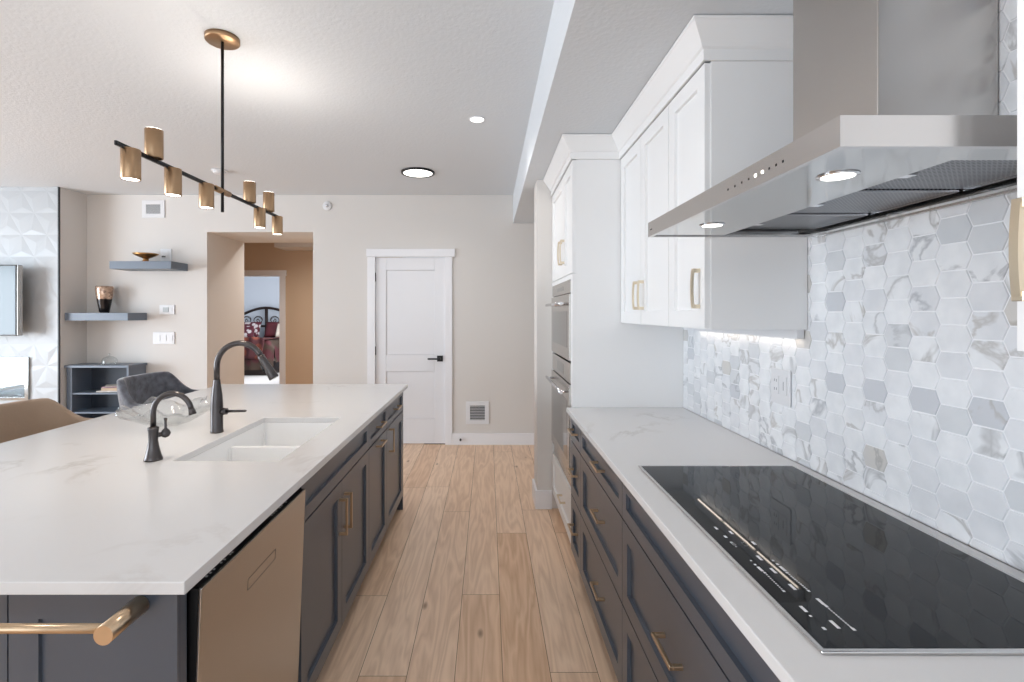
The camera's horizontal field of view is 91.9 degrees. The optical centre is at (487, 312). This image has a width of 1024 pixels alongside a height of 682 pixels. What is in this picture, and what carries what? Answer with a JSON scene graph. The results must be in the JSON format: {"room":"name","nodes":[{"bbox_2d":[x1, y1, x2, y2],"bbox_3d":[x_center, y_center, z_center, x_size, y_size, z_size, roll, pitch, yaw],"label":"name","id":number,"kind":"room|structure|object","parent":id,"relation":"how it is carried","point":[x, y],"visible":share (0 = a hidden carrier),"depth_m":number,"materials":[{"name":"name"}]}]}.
{"room":"kitchen","nodes":[
{"label":"kitchen","id":0,"kind":"room"},
{"bbox_2d":[60,187,86,407],"bbox_3d":[-6.205,0.074,5.270,3.590,2.742,0.340,0,0,0],"label":"wall","id":1,"kind":"structure","parent":0,"point":[73,205],"depth_m":5.25,"materials":[{"name":"white paint"}]},
{"bbox_2d":[0,187,57,403],"bbox_3d":[-6.622,0.074,5.091,4.416,2.741,0.006,0,0,0],"label":"wall","id":2,"kind":"structure","parent":1,"relation":"attached to","point":[28,215],"depth_m":5.09,"materials":[{"name":"grey tile"}]},
{"bbox_2d":[0,265,22,335],"bbox_3d":[-5.281,-0.126,4.988,1.238,0.702,0.180,0,0,0],"label":"television","id":3,"kind":"object","parent":2,"relation":"attached to","point":[11,276],"visible":1,"depth_m":4.90,"materials":[{"name":"black plastic"}]},
{"bbox_2d":[0,357,29,399],"bbox_3d":[-5.306,0.675,5.234,1.186,0.439,0.328,0,0,0],"label":"fireplace insert","id":4,"kind":"object","parent":2,"relation":"in","point":[14,371],"visible":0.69,"depth_m":5.32,"materials":[{"name":"grey"}]},
{"bbox_2d":[58,187,59,402],"bbox_3d":[-4.413,0.074,5.091,0.014,2.741,0.015,0,0,0],"label":"trim","id":5,"kind":"structure","parent":1,"relation":"attached to","point":[58,187],"depth_m":5.09,"materials":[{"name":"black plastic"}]},
{"bbox_2d":[213,234,238,383],"bbox_3d":[-3.148,0.074,5.855,0.120,2.742,0.590,0,0,0],"label":"wall","id":6,"kind":"structure","parent":0,"point":[225,250],"depth_m":5.84,"materials":[{"name":"white paint"}]},
{"bbox_2d":[239,241,243,383],"bbox_3d":[-4.144,0.074,6.210,2.112,2.742,0.120,0,0,0],"label":"wall","id":7,"kind":"structure","parent":0,"point":[241,244],"depth_m":6.20,"materials":[{"name":"white paint"}]},
{"bbox_2d":[244,276,278,337],"bbox_3d":[-5.100,0.095,13.350,6.200,2.700,0.100,0,0,0],"label":"wall","id":8,"kind":"structure","parent":0,"point":[259,291],"depth_m":13.30,"materials":[{"name":"white paint"}]},
{"bbox_2d":[216,234,312,250],"bbox_3d":[-3.365,-1.143,6.830,3.870,0.507,2.540,0,0,0],"label":"ceiling","id":9,"kind":"structure","parent":0,"point":[287,242],"depth_m":5.99,"materials":[{"name":"white paint"}]},
{"bbox_2d":[244,243,312,383],"bbox_3d":[-3.300,0.074,8.050,3.800,2.742,0.100,0,0,0],"label":"wall","id":10,"kind":"structure","parent":0,"point":[298,265],"depth_m":8.00,"materials":[{"name":"beige paint"}]},
{"bbox_2d":[244,270,286,383],"bbox_3d":[-3.757,0.378,7.990,1.005,2.135,0.020,0,0,0],"label":"trim","id":11,"kind":"structure","parent":10,"relation":"attached to","point":[282,274],"depth_m":7.99,"materials":[{"name":"white paint"}]},
{"bbox_2d":[87,195,533,432],"bbox_3d":[-3.400,0.074,5.500,9.200,2.742,0.120,0,0,0],"label":"wall","id":12,"kind":"structure","parent":0,"point":[493,261],"depth_m":5.44,"materials":[{"name":"white paint"}]},
{"bbox_2d":[65,313,146,320],"bbox_3d":[-4.075,0.038,5.295,0.657,0.081,0.289,0,0,0],"label":"floating shelf","id":13,"kind":"object","parent":12,"relation":"attached to","point":[68,316],"visible":1,"depth_m":5.15,"materials":[{"name":"blue paint"}]},
{"bbox_2d":[95,286,113,312],"bbox_3d":[-4.115,-0.145,5.310,0.160,0.285,0.160,0,0,0],"label":"vase","id":14,"kind":"object","parent":13,"relation":"on","point":[104,294],"visible":1,"depth_m":5.26,"materials":[{"name":"brown ceramic"}]},
{"bbox_2d":[109,261,187,270],"bbox_3d":[-3.619,-0.500,5.295,0.643,0.080,0.289,0,0,0],"label":"floating shelf","id":15,"kind":"object","parent":12,"relation":"attached to","point":[118,265],"visible":1,"depth_m":5.15,"materials":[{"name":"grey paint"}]},
{"bbox_2d":[132,252,158,260],"bbox_3d":[-3.650,-0.587,5.280,0.244,0.093,0.244,0,0,0],"label":"pedestal bowl","id":16,"kind":"object","parent":15,"relation":"on","point":[146,256],"visible":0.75,"depth_m":5.22,"materials":[{"name":"gold metal"}]},
{"bbox_2d":[142,200,164,217],"bbox_3d":[-3.673,-1.140,5.434,0.247,0.192,0.010,0,0,0],"label":"air vent","id":17,"kind":"object","parent":12,"relation":"in","point":[150,208],"visible":1,"depth_m":5.43,"materials":[{"name":"white plastic"}]},
{"bbox_2d":[153,332,174,343],"bbox_3d":[-3.550,0.274,5.431,0.230,0.121,0.016,0,0,0],"label":"light switch","id":18,"kind":"object","parent":12,"relation":"attached to","point":[158,337],"visible":1,"depth_m":5.42,"materials":[{"name":"white plastic"}]},
{"bbox_2d":[160,249,171,260],"bbox_3d":[-3.533,-0.637,5.431,0.121,0.132,0.016,0,0,0],"label":"wall outlet","id":19,"kind":"object","parent":12,"relation":"attached to","point":[165,254],"visible":1,"depth_m":5.43,"materials":[{"name":"white plastic"}]},
{"bbox_2d":[163,251,167,257],"bbox_3d":[-3.533,-0.637,5.426,0.053,0.079,0.004,0,0,0],"label":"socket","id":20,"kind":"object","parent":19,"relation":"attached to","point":[165,253],"depth_m":5.42,"materials":[{"name":"white plastic"}]},
{"bbox_2d":[159,305,174,314],"bbox_3d":[-3.522,-0.036,5.431,0.165,0.104,0.016,0,0,0],"label":"thermostat","id":21,"kind":"object","parent":12,"relation":"attached to","point":[163,309],"visible":1,"depth_m":5.43,"materials":[{"name":"white plastic"}]},
{"bbox_2d":[323,201,331,210],"bbox_3d":[-1.764,-1.176,5.421,0.100,0.100,0.036,0,0,0],"label":"wall sensor","id":22,"kind":"object","parent":12,"relation":"attached to","point":[327,205],"visible":1,"depth_m":5.42,"materials":[{"name":"white plastic"}]},
{"bbox_2d":[366,249,454,444],"bbox_3d":[-0.847,0.371,5.438,0.970,2.148,0.105,0,0,0],"label":"door","id":23,"kind":"structure","parent":12,"relation":"in","point":[409,291],"depth_m":5.45,"materials":[{"name":"white paint"}]},
{"bbox_2d":[466,402,488,423],"bbox_3d":[-0.115,1.096,5.434,0.253,0.247,0.010,0,0,0],"label":"air vent","id":24,"kind":"object","parent":12,"relation":"in","point":[476,412],"visible":1,"depth_m":5.43,"materials":[{"name":"white metal"}]},
{"bbox_2d":[452,433,533,444],"bbox_3d":[-1.655,1.383,5.432,5.509,0.125,0.014,0,0,0],"label":"baseboard","id":25,"kind":"structure","parent":12,"relation":"attached to","point":[467,438],"depth_m":5.43,"materials":[{"name":"white paint"}]},
{"bbox_2d":[0,0,792,222],"bbox_3d":[-3.450,-1.191,1.020,9.100,0.412,8.840,0,0,0],"label":"ceiling","id":26,"kind":"structure","parent":0,"point":[322,97],"depth_m":2.74,"materials":[{"name":"white paint"}]},
{"bbox_2d":[114,28,282,234],"bbox_3d":[-1.250,-0.882,2.344,0.150,0.830,1.352,0,0,0],"label":"pendant light","id":27,"kind":"object","parent":26,"relation":"hanging from","point":[130,157],"visible":1,"depth_m":2.17,"materials":[{"name":"gold metal"}]},
{"bbox_2d":[211,168,227,174],"bbox_3d":[-2.440,-1.280,4.500,0.140,0.032,0.140,0,0,0],"label":"smoke detector","id":28,"kind":"object","parent":26,"relation":"attached to","point":[217,171],"visible":0.86,"depth_m":4.46,"materials":[{"name":"white plastic"}]},
{"bbox_2d":[401,167,434,177],"bbox_3d":[-0.644,-1.288,4.550,0.304,0.016,0.304,0,0,0],"label":"recessed light","id":29,"kind":"object","parent":26,"relation":"in","point":[413,172],"visible":1,"depth_m":4.52,"materials":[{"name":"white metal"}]},
{"bbox_2d":[469,116,484,122],"bbox_3d":[-0.073,-1.294,3.310,0.104,0.006,0.104,0,0,0],"label":"recessed light","id":30,"kind":"object","parent":26,"relation":"in","point":[475,119],"visible":1,"depth_m":3.31,"materials":[{"name":"white paint"}]},
{"bbox_2d":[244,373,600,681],"bbox_3d":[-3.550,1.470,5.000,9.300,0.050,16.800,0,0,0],"label":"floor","id":31,"kind":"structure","parent":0,"point":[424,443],"depth_m":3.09,"materials":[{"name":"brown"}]},
{"bbox_2d":[244,307,278,374],"bbox_3d":[-5.840,0.638,12.190,1.840,1.613,1.800,0,0,0],"label":"bed","id":32,"kind":"object","parent":31,"relation":"on","point":[271,346],"visible":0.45,"depth_m":11.48,"materials":[{"name":"red fabric"}]},
{"bbox_2d":[244,326,255,337],"bbox_3d":[-6.120,0.475,12.520,0.440,0.294,0.216,0,0,0],"label":"pillow","id":33,"kind":"object","parent":32,"relation":"on","point":[248,330],"visible":0.56,"depth_m":12.47,"materials":[{"name":"red fabric"}]},
{"bbox_2d":[244,322,261,336],"bbox_3d":[-6.200,0.425,12.740,0.700,0.389,0.240,0,0,0],"label":"pillow","id":34,"kind":"object","parent":32,"relation":"on","point":[257,324],"visible":0.41,"depth_m":12.71,"materials":[{"name":"red fabric"}]},
{"bbox_2d":[244,337,278,359],"bbox_3d":[-5.424,0.821,11.715,0.708,0.561,0.970,0,0,0],"label":"throw blanket","id":35,"kind":"object","parent":32,"relation":"on","point":[258,341],"visible":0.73,"depth_m":11.27,"materials":[{"name":"red fabric"}]},
{"bbox_2d":[244,337,278,369],"bbox_3d":[-5.840,1.012,12.105,1.840,0.765,1.630,0,0,0],"label":"comforter","id":36,"kind":"object","parent":32,"relation":"on","point":[271,346],"depth_m":11.37,"materials":[{"name":"red fabric"}]},
{"bbox_2d":[264,322,278,336],"bbox_3d":[-5.420,0.425,12.760,0.660,0.389,0.240,0,0,0],"label":"pillow","id":37,"kind":"object","parent":32,"relation":"on","point":[271,327],"visible":0.41,"depth_m":12.68,"materials":[{"name":"red fabric"}]},
{"bbox_2d":[275,324,278,336],"bbox_3d":[-5.220,0.445,12.560,0.300,0.347,0.220,0,0,0],"label":"pillow","id":38,"kind":"object","parent":32,"relation":"on","point":[277,330],"visible":0.26,"depth_m":12.48,"materials":[{"name":"beige fabric"}]},
{"bbox_2d":[316,444,617,681],"bbox_3d":[-3.450,1.445,1.025,9.098,0.001,8.848,0,0,0],"label":"floor","id":39,"kind":"structure","parent":0,"point":[523,656],"depth_m":2.60,"materials":[{"name":"brown wood"}]},
{"bbox_2d":[0,398,92,442],"bbox_3d":[-2.261,0.958,2.510,0.558,0.975,0.669,0,0,0],"label":"bar stool","id":40,"kind":"object","parent":39,"relation":"on","point":[18,419],"visible":0.16,"depth_m":2.68,"materials":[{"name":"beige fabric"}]},
{"bbox_2d":[0,593,186,681],"bbox_3d":[-1.123,1.001,1.014,0.994,0.888,0.033,0,0,0],"label":"island end panel","id":41,"kind":"object","parent":39,"relation":"on","point":[153,648],"visible":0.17,"depth_m":1.00,"materials":[{"name":"wood"}]},
{"bbox_2d":[0,596,148,645],"bbox_3d":[-1.060,0.587,0.949,0.756,0.036,0.097,0,0,0],"label":"towel bar","id":42,"kind":"object","parent":41,"relation":"attached to","point":[106,632],"visible":1,"depth_m":0.92,"materials":[{"name":"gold metal"}]},
{"bbox_2d":[64,363,146,417],"bbox_3d":[-4.068,0.995,5.282,0.672,0.900,0.283,0,0,0],"label":"corner shelf unit","id":43,"kind":"object","parent":39,"relation":"on","point":[83,379],"visible":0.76,"depth_m":5.32,"materials":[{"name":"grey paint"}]},
{"bbox_3d":[-4.010,0.828,5.300,0.240,0.012,0.170,0,0,-6],"label":"magazine","id":44,"kind":"object","parent":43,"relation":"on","visible":0},
{"bbox_2d":[101,388,116,390],"bbox_3d":[-3.980,0.806,5.300,0.200,0.030,0.160,0,0,6],"label":"magazine","id":45,"kind":"object","parent":44,"relation":"on","point":[102,389],"visible":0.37,"depth_m":5.22,"materials":[{"name":"beige paper"}]},
{"bbox_2d":[117,371,197,410],"bbox_3d":[-2.271,0.946,3.560,0.558,1.000,0.669,0,0,0],"label":"bar stool","id":46,"kind":"object","parent":39,"relation":"on","point":[134,390],"visible":0.17,"depth_m":3.61,"materials":[{"name":"grey fabric"}]},
{"bbox_2d":[187,489,304,681],"bbox_3d":[-0.913,1.003,1.343,0.615,0.884,0.614,0,0,0],"label":"dishwasher","id":47,"kind":"object","parent":39,"relation":"on","point":[244,615],"visible":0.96,"depth_m":1.30,"materials":[{"name":"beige metal"}]},
{"bbox_2d":[298,424,368,681],"bbox_3d":[-0.920,1.001,2.127,0.660,0.888,0.944,0,0,0],"label":"base cabinet","id":48,"kind":"object","parent":39,"relation":"on","point":[335,566],"visible":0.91,"depth_m":2.02,"materials":[{"name":"wood"}]},
{"bbox_2d":[0,384,407,594],"bbox_3d":[-1.292,0.543,2.335,1.387,0.026,2.720,0,0,0],"label":"countertop","id":49,"kind":"structure","parent":48,"relation":"on","point":[82,512],"depth_m":1.50,"materials":[{"name":"white stone"}]},
{"bbox_2d":[116,395,209,426],"bbox_3d":[-1.508,0.474,2.370,0.424,0.112,0.405,0,0,0],"label":"glass bowl","id":50,"kind":"object","parent":49,"relation":"on","point":[201,398],"visible":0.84,"depth_m":2.32,"materials":[{"name":"clear glass"}]},
{"bbox_2d":[143,391,196,461],"bbox_3d":[-1.144,0.405,1.792,0.186,0.249,0.075,0,0,0],"label":"water tap","id":51,"kind":"object","parent":49,"relation":"on","point":[153,453],"visible":1,"depth_m":1.78,"materials":[{"name":"brown metal"}]},
{"bbox_2d":[210,340,278,433],"bbox_3d":[-1.082,0.326,2.200,0.299,0.408,0.054,0,0,0],"label":"kitchen faucet","id":52,"kind":"object","parent":49,"relation":"on","point":[217,411],"visible":1,"depth_m":2.19,"materials":[{"name":"brown metal"}]},
{"bbox_2d":[210,379,223,433],"bbox_3d":[-1.205,0.412,2.200,0.054,0.234,0.054,0,0,0],"label":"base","id":53,"kind":"object","parent":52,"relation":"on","point":[216,405],"depth_m":2.18,"materials":[{"name":"brown metal"}]},
{"bbox_2d":[186,423,331,460],"bbox_3d":[-0.942,0.661,2.143,0.419,0.208,0.767,0,0,0],"label":"sink","id":54,"kind":"object","parent":49,"relation":"in","point":[265,441],"visible":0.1,"depth_m":2.33,"materials":[{"name":"white ceramic"}]},
{"bbox_2d":[368,407,386,566],"bbox_3d":[-0.920,1.001,2.828,0.660,0.888,0.454,0,0,0],"label":"base cabinet","id":55,"kind":"object","parent":39,"relation":"on","point":[377,449],"visible":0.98,"depth_m":2.83,"materials":[{"name":"wood"}]},
{"bbox_2d":[386,392,402,527],"bbox_3d":[-0.920,1.001,3.342,0.660,0.888,0.574,0,0,0],"label":"base cabinet","id":56,"kind":"object","parent":39,"relation":"on","point":[394,428],"visible":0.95,"depth_m":3.34,"materials":[{"name":"wood"}]},
{"bbox_2d":[396,410,402,509],"bbox_3d":[-1.123,1.001,3.646,0.994,0.888,0.029,0,0,0],"label":"island end panel","id":57,"kind":"object","parent":39,"relation":"on","point":[400,506],"visible":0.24,"depth_m":3.63,"materials":[{"name":"wood"}]},
{"bbox_2d":[567,418,580,574],"bbox_3d":[0.762,1.001,2.631,0.664,0.888,0.291,0,0,0],"label":"base cabinet","id":58,"kind":"object","parent":39,"relation":"on","point":[575,432],"visible":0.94,"depth_m":2.64,"materials":[{"name":"wood"}]},
{"bbox_2d":[581,431,622,681],"bbox_3d":[0.762,1.001,2.100,0.664,0.888,0.769,0,0,0],"label":"base cabinet","id":59,"kind":"object","parent":39,"relation":"on","point":[601,488],"visible":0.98,"depth_m":2.01,"materials":[{"name":"wood"}]},
{"bbox_2d":[552,160,682,542],"bbox_3d":[0.768,0.291,3.218,0.659,2.306,0.874,0,0,0],"label":"tall cabinet","id":60,"kind":"object","parent":39,"relation":"on","point":[614,363],"visible":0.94,"depth_m":2.78,"materials":[{"name":"white paint"}]},
{"bbox_2d":[545,353,570,485],"bbox_3d":[0.726,0.648,3.212,0.628,0.721,0.775,0,0,0],"label":"wall oven","id":61,"kind":"object","parent":60,"relation":"in","point":[561,367],"visible":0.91,"depth_m":3.11,"materials":[{"name":"silver metal"}]},
{"bbox_2d":[545,279,570,360],"bbox_3d":[0.726,0.043,3.212,0.628,0.470,0.775,0,0,0],"label":"speed oven","id":62,"kind":"object","parent":60,"relation":"in","point":[561,293],"visible":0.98,"depth_m":3.07,"materials":[{"name":"silver metal"}]},
{"bbox_2d":[543,15,792,195],"bbox_3d":[0.592,-0.922,2.592,0.416,0.119,2.137,0,0,-18],"label":"trim","id":63,"kind":"structure","parent":60,"relation":"on","point":[704,38],"depth_m":1.79,"materials":[{"name":"white paint"}]},
{"bbox_2d":[622,482,779,681],"bbox_3d":[0.762,1.001,1.240,0.664,0.888,0.949,0,0,0],"label":"base cabinet","id":64,"kind":"object","parent":39,"relation":"on","point":[674,629],"visible":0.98,"depth_m":1.29,"materials":[{"name":"wood"}]},
{"bbox_3d":[0.762,1.001,0.207,0.665,0.888,1.114,0,0,0],"label":"cabinet","id":65,"kind":"object","parent":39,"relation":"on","visible":0},
{"bbox_2d":[566,407,1023,681],"bbox_3d":[0.767,0.543,1.214,0.654,0.026,3.129,0,0,0],"label":"countertop","id":66,"kind":"structure","parent":65,"relation":"on","point":[626,438],"depth_m":1.13,"materials":[{"name":"white stone"}]},
{"bbox_2d":[638,465,1023,654],"bbox_3d":[0.783,0.526,1.234,0.534,0.006,0.938,0,0,0],"label":"induction cooktop","id":67,"kind":"object","parent":66,"relation":"in","point":[852,576],"visible":1,"depth_m":1.01,"materials":[{"name":"black glass"}]},
{"bbox_2d":[534,180,560,507],"bbox_3d":[0.737,0.230,3.780,0.746,2.430,0.240,0,0,0],"label":"wall","id":68,"kind":"structure","parent":0,"point":[543,282],"depth_m":3.66,"materials":[{"name":"white paint"}]},
{"bbox_2d":[532,479,551,508],"bbox_3d":[0.725,1.377,3.780,0.751,0.135,0.270,0,0,0],"label":"baseboard","id":69,"kind":"structure","parent":68,"relation":"attached to","point":[542,499],"depth_m":3.65,"materials":[{"name":"white paint"}]},
{"bbox_2d":[683,0,1023,572],"bbox_3d":[1.158,0.074,1.020,0.124,2.742,8.840,0,0,0],"label":"wall","id":70,"kind":"structure","parent":0,"point":[907,368],"depth_m":1.29,"materials":[{"name":"tile"}]},
{"bbox_2d":[621,105,673,326],"bbox_3d":[0.903,-0.403,2.409,0.381,0.919,0.737,0,0,0],"label":"upper cabinet","id":71,"kind":"object","parent":70,"relation":"attached to","point":[645,167],"visible":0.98,"depth_m":2.35,"materials":[{"name":"white paint"}]},
{"bbox_2d":[695,328,803,338],"bbox_3d":[1.080,0.073,2.135,0.024,0.032,0.850,0,0,0],"label":"light","id":72,"kind":"object","parent":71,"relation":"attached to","point":[796,334],"visible":0.57,"depth_m":1.87,"materials":[{"name":"white"}]},
{"bbox_2d":[669,61,806,329],"bbox_3d":[0.903,-0.403,1.867,0.381,0.919,0.344,0,0,0],"label":"upper cabinet","id":73,"kind":"object","parent":70,"relation":"attached to","point":[729,116],"visible":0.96,"depth_m":1.70,"materials":[{"name":"white paint"}]},
{"bbox_2d":[771,367,790,406],"bbox_3d":[1.090,0.275,1.845,0.009,0.131,0.120,0,0,0],"label":"wall outlet","id":74,"kind":"object","parent":70,"relation":"attached to","point":[780,378],"visible":1,"depth_m":1.84,"materials":[{"name":"white plastic"}]},
{"bbox_2d":[773,375,786,395],"bbox_3d":[1.087,0.269,1.845,0.003,0.068,0.084,0,0,0],"label":"receptacle","id":75,"kind":"object","parent":74,"relation":"attached to","point":[779,381],"depth_m":1.85,"materials":[{"name":"white plastic"}]},
{"bbox_2d":[648,0,1016,236],"bbox_3d":[0.811,-0.617,1.189,0.566,0.734,0.892,0,0,0],"label":"range hood","id":76,"kind":"object","parent":70,"relation":"attached to","point":[895,102],"visible":1,"depth_m":1.06,"materials":[{"name":"silver metal"}]},
{"bbox_2d":[1009,0,1023,350],"bbox_3d":[0.903,-0.403,0.350,0.381,0.919,0.699,0,0,0],"label":"upper cabinet","id":77,"kind":"object","parent":70,"relation":"attached to","point":[1016,224],"visible":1,"depth_m":0.69,"materials":[{"name":"white paint"}]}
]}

